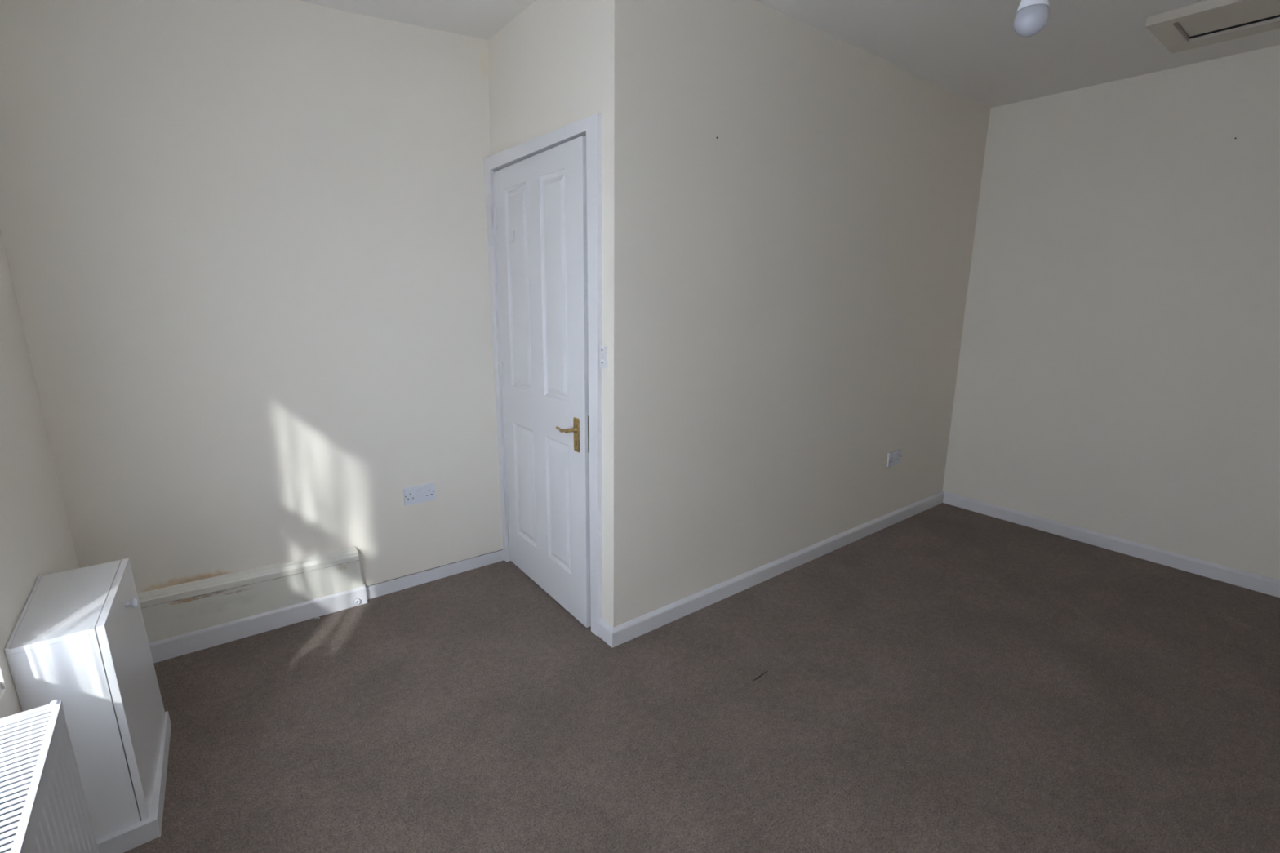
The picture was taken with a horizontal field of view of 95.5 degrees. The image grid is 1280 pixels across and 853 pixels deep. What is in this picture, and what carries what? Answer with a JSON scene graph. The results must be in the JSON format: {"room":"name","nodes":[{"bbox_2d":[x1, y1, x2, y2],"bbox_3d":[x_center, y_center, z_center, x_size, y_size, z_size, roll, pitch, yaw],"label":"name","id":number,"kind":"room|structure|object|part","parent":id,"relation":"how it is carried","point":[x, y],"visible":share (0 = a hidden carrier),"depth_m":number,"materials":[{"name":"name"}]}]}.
{"room":"empty bedroom","nodes":[
{"label":"empty bedroom","id":0,"kind":"room"},
{"bbox_2d":[0,230,79,719],"bbox_3d":[-0.982,0.057,0.485,0.170,2.540,3.750,-10,17,-37],"label":"wall","id":1,"kind":"structure","parent":0,"point":[36,540],"depth_m":1.66,"materials":[{"name":"beige paint"}]},
{"bbox_2d":[0,699,99,852],"bbox_3d":[-0.857,0.954,0.780,0.093,0.620,1.196,-10,17,-37],"label":"radiator","id":2,"kind":"object","parent":1,"relation":"attached to","point":[44,809],"visible":1,"depth_m":1.05,"materials":[{"name":"white metal"}]},
{"bbox_3d":[-0.889,0.891,0.740,0.008,0.440,1.118,-10,17,-37],"label":"panel","id":3,"kind":"part","parent":2,"relation":"part of","materials":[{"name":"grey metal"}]},
{"bbox_3d":[-1.201,0.778,1.191,0.088,0.448,0.002,-10,17,-37],"label":"panel","id":4,"kind":"part","parent":2,"relation":"part of","materials":[{"name":"white metal"}]},
{"bbox_2d":[0,700,63,852],"bbox_3d":[-0.855,0.668,0.713,0.093,0.016,1.118,-10,17,-37],"label":"grille","id":5,"kind":"object","parent":2,"relation":"attached to","point":[53,712],"depth_m":1.01,"materials":[{"name":"white metal"}]},
{"bbox_2d":[0,0,502,593],"bbox_3d":[-1.420,-0.404,2.425,1.985,2.540,0.162,-10,17,-37],"label":"wall","id":6,"kind":"structure","parent":0,"point":[245,242],"depth_m":2.24,"materials":[{"name":"beige paint"}]},
{"bbox_2d":[137,546,367,663],"bbox_3d":[-1.635,0.731,2.405,0.912,0.297,0.056,-9,16,-36],"label":"baseboard","id":7,"kind":"structure","parent":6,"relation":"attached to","point":[189,617],"depth_m":2.40,"materials":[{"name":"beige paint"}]},
{"bbox_3d":[-1.638,0.728,2.403,0.905,0.183,0.045,-9,17,-36],"label":"panel","id":8,"kind":"part","parent":7,"relation":"part of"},
{"bbox_3d":[-1.640,0.831,2.434,0.913,0.088,0.030,-9,16,-35],"label":"skirting","id":9,"kind":"part","parent":7,"relation":"part of","materials":[{"name":"white paint"}]},
{"bbox_2d":[353,598,360,604],"bbox_3d":[-1.293,0.801,2.659,0.029,0.029,0.015,-10,17,-37],"label":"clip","id":10,"kind":"object","parent":7,"relation":"attached to","point":[357,602],"visible":1,"depth_m":2.65,"materials":[{"name":"white plastic"}]},
{"bbox_2d":[402,482,435,506],"bbox_3d":[-1.055,0.323,2.785,0.146,0.086,0.016,-10,17,-37],"label":"double socket","id":11,"kind":"object","parent":6,"relation":"attached to","point":[414,495],"visible":1,"depth_m":2.78,"materials":[{"name":"white plastic"}]},
{"bbox_2d":[365,549,503,599],"bbox_3d":[-1.006,0.732,2.924,0.690,0.066,0.012,-10,17,-36],"label":"baseboard","id":12,"kind":"structure","parent":6,"relation":"attached to","point":[375,590],"depth_m":2.90,"materials":[{"name":"white paint"}]},
{"bbox_2d":[487,0,637,627],"bbox_3d":[-0.364,-0.418,2.519,0.100,2.540,1.008,-10,17,-37],"label":"wall","id":13,"kind":"structure","parent":0,"point":[557,64],"depth_m":2.15,"materials":[{"name":"beige paint"}]},
{"bbox_2d":[483,112,601,636],"bbox_3d":[-0.417,-0.179,2.576,0.180,2.008,0.918,-10,17,-37],"label":"door","id":14,"kind":"structure","parent":13,"relation":"in","point":[543,193],"depth_m":2.47,"materials":[{"name":"white paint"}]},
{"bbox_3d":[-0.541,-0.608,2.612,0.014,0.890,0.221,-9,16,-36],"label":"panel","id":15,"kind":"part","parent":14,"relation":"part of","materials":[{"name":"white paint"}]},
{"bbox_3d":[-0.555,0.282,2.827,0.013,0.584,0.222,-9,16,-35],"label":"panel","id":16,"kind":"part","parent":14,"relation":"part of","materials":[{"name":"white paint"}]},
{"bbox_3d":[-0.344,-0.551,2.356,0.016,0.892,0.211,-9,16,-36],"label":"panel","id":17,"kind":"part","parent":14,"relation":"part of","materials":[{"name":"white paint"}]},
{"bbox_3d":[-0.357,0.343,2.567,0.015,0.586,0.212,-9,16,-35],"label":"panel","id":18,"kind":"part","parent":14,"relation":"part of","materials":[{"name":"white paint"}]},
{"bbox_3d":[-0.301,0.011,2.359,0.051,0.029,0.104,-10,17,-37],"label":"lever handle","id":19,"kind":"part","parent":14,"relation":"part of","materials":[{"name":"gold metal"}]},
{"bbox_3d":[-0.257,0.034,2.349,0.005,0.141,0.043,-9,16,-36],"label":"handle plate","id":20,"kind":"part","parent":14,"relation":"part of","materials":[{"name":"gold metal"}]},
{"bbox_3d":[-0.201,0.031,2.310,0.014,0.150,0.003,-9,16,-36],"label":"lock edge plate","id":21,"kind":"part","parent":14,"relation":"part of","materials":[{"name":"silver metal"}]},
{"bbox_2d":[599,346,607,368],"bbox_3d":[-0.137,-0.258,2.159,0.024,0.078,0.030,-10,17,-37],"label":"bolt keeper","id":22,"kind":"object","parent":13,"relation":"attached to","point":[603,349],"visible":1,"depth_m":2.15,"materials":[{"name":"white paint"}]},
{"bbox_2d":[598,617,613,647],"bbox_3d":[-0.138,0.854,2.408,0.017,0.079,0.104,-10,17,-37],"label":"baseboard","id":23,"kind":"structure","parent":13,"relation":"attached to","point":[605,629],"depth_m":2.40,"materials":[{"name":"white paint"}]},
{"bbox_2d":[124,502,1279,852],"bbox_3d":[0.702,1.014,2.192,4.775,0.120,3.950,-10,17,-37],"label":"floor","id":24,"kind":"structure","parent":0,"point":[944,677],"depth_m":2.00,"materials":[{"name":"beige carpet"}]},
{"bbox_2d":[4,558,171,852],"bbox_3d":[-1.482,0.743,1.612,0.206,0.640,0.501,-10,17,-37],"label":"base cabinet","id":25,"kind":"object","parent":24,"relation":"on","point":[79,638],"visible":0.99,"depth_m":1.47,"materials":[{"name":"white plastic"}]},
{"bbox_3d":[-1.470,0.451,1.504,0.172,0.012,0.428,-10,17,-37],"label":"panel","id":26,"kind":"part","parent":25,"relation":"part of","materials":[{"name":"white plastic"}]},
{"bbox_3d":[-1.363,0.798,1.421,0.147,0.622,0.040,-10,17,-37],"label":"panel","id":27,"kind":"part","parent":25,"relation":"part of","materials":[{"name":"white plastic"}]},
{"bbox_3d":[-1.423,0.722,1.644,0.018,0.606,0.488,-9,16,-34],"label":"cabinet door","id":28,"kind":"part","parent":25,"relation":"part of","materials":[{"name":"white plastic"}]},
{"bbox_3d":[-1.416,0.492,1.618,0.027,0.029,0.029,-10,17,-37],"label":"door knob","id":29,"kind":"part","parent":25,"relation":"part of","materials":[{"name":"white plastic"}]},
{"bbox_2d":[302,0,1279,107],"bbox_3d":[0.790,-1.512,1.514,4.685,0.190,3.660,-10,17,-37],"label":"ceiling","id":30,"kind":"structure","parent":0,"point":[972,49],"depth_m":2.49,"materials":[{"name":"white paint"}]},
{"bbox_2d":[1013,0,1048,36],"bbox_3d":[0.790,-1.069,1.114,0.072,0.570,0.072,-10,17,-37],"label":"pendant light","id":31,"kind":"object","parent":30,"relation":"hanging from","point":[1031,17],"visible":1,"depth_m":1.16,"materials":[{"name":"white plastic"}]},
{"bbox_3d":[0.788,-0.865,1.162,0.056,0.058,0.056,-10,17,-37],"label":"bulb","id":32,"kind":"part","parent":31,"relation":"part of","materials":[{"name":"white plastic"}]},
{"bbox_2d":[1145,0,1279,53],"bbox_3d":[2.424,-1.589,2.180,0.437,0.045,0.727,-10,17,-37],"label":"hatch","id":33,"kind":"object","parent":30,"relation":"attached to","point":[1208,22],"visible":0.97,"depth_m":2.32,"materials":[{"name":"paint"}]},
{"bbox_3d":[2.397,-1.583,2.159,0.264,0.010,0.575,-10,17,-37],"label":"hatch lid","id":34,"kind":"part","parent":33,"relation":"part of","materials":[{"name":"paint"}]},
{"bbox_2d":[633,0,990,618],"bbox_3d":[1.054,-0.529,3.037,2.790,2.540,0.112,-10,17,-37],"label":"wall","id":35,"kind":"structure","parent":0,"point":[802,268],"depth_m":2.65,"materials":[{"name":"beige paint"}]},
{"bbox_2d":[612,491,943,648],"bbox_3d":[0.996,0.675,3.205,2.808,0.079,0.017,-10,17,-37],"label":"baseboard","id":36,"kind":"structure","parent":35,"relation":"attached to","point":[631,629],"depth_m":2.88,"materials":[{"name":"white paint"}]},
{"bbox_2d":[886,449,902,466],"bbox_3d":[1.545,0.193,3.530,0.146,0.086,0.016,-10,17,-37],"label":"double socket","id":37,"kind":"object","parent":35,"relation":"attached to","point":[894,458],"visible":1,"depth_m":3.52,"materials":[{"name":"white plastic"}]},
{"bbox_2d":[942,44,1279,580],"bbox_3d":[2.919,-0.464,2.824,0.118,2.540,2.750,-10,17,-37],"label":"wall","id":38,"kind":"structure","parent":0,"point":[1118,375],"depth_m":3.09,"materials":[{"name":"beige paint"}]},
{"bbox_2d":[942,490,1279,597],"bbox_3d":[2.877,0.721,3.070,0.017,0.080,2.538,-10,17,-37],"label":"baseboard","id":39,"kind":"structure","parent":38,"relation":"attached to","point":[1255,582],"depth_m":3.25,"materials":[{"name":"white paint"}]}
]}

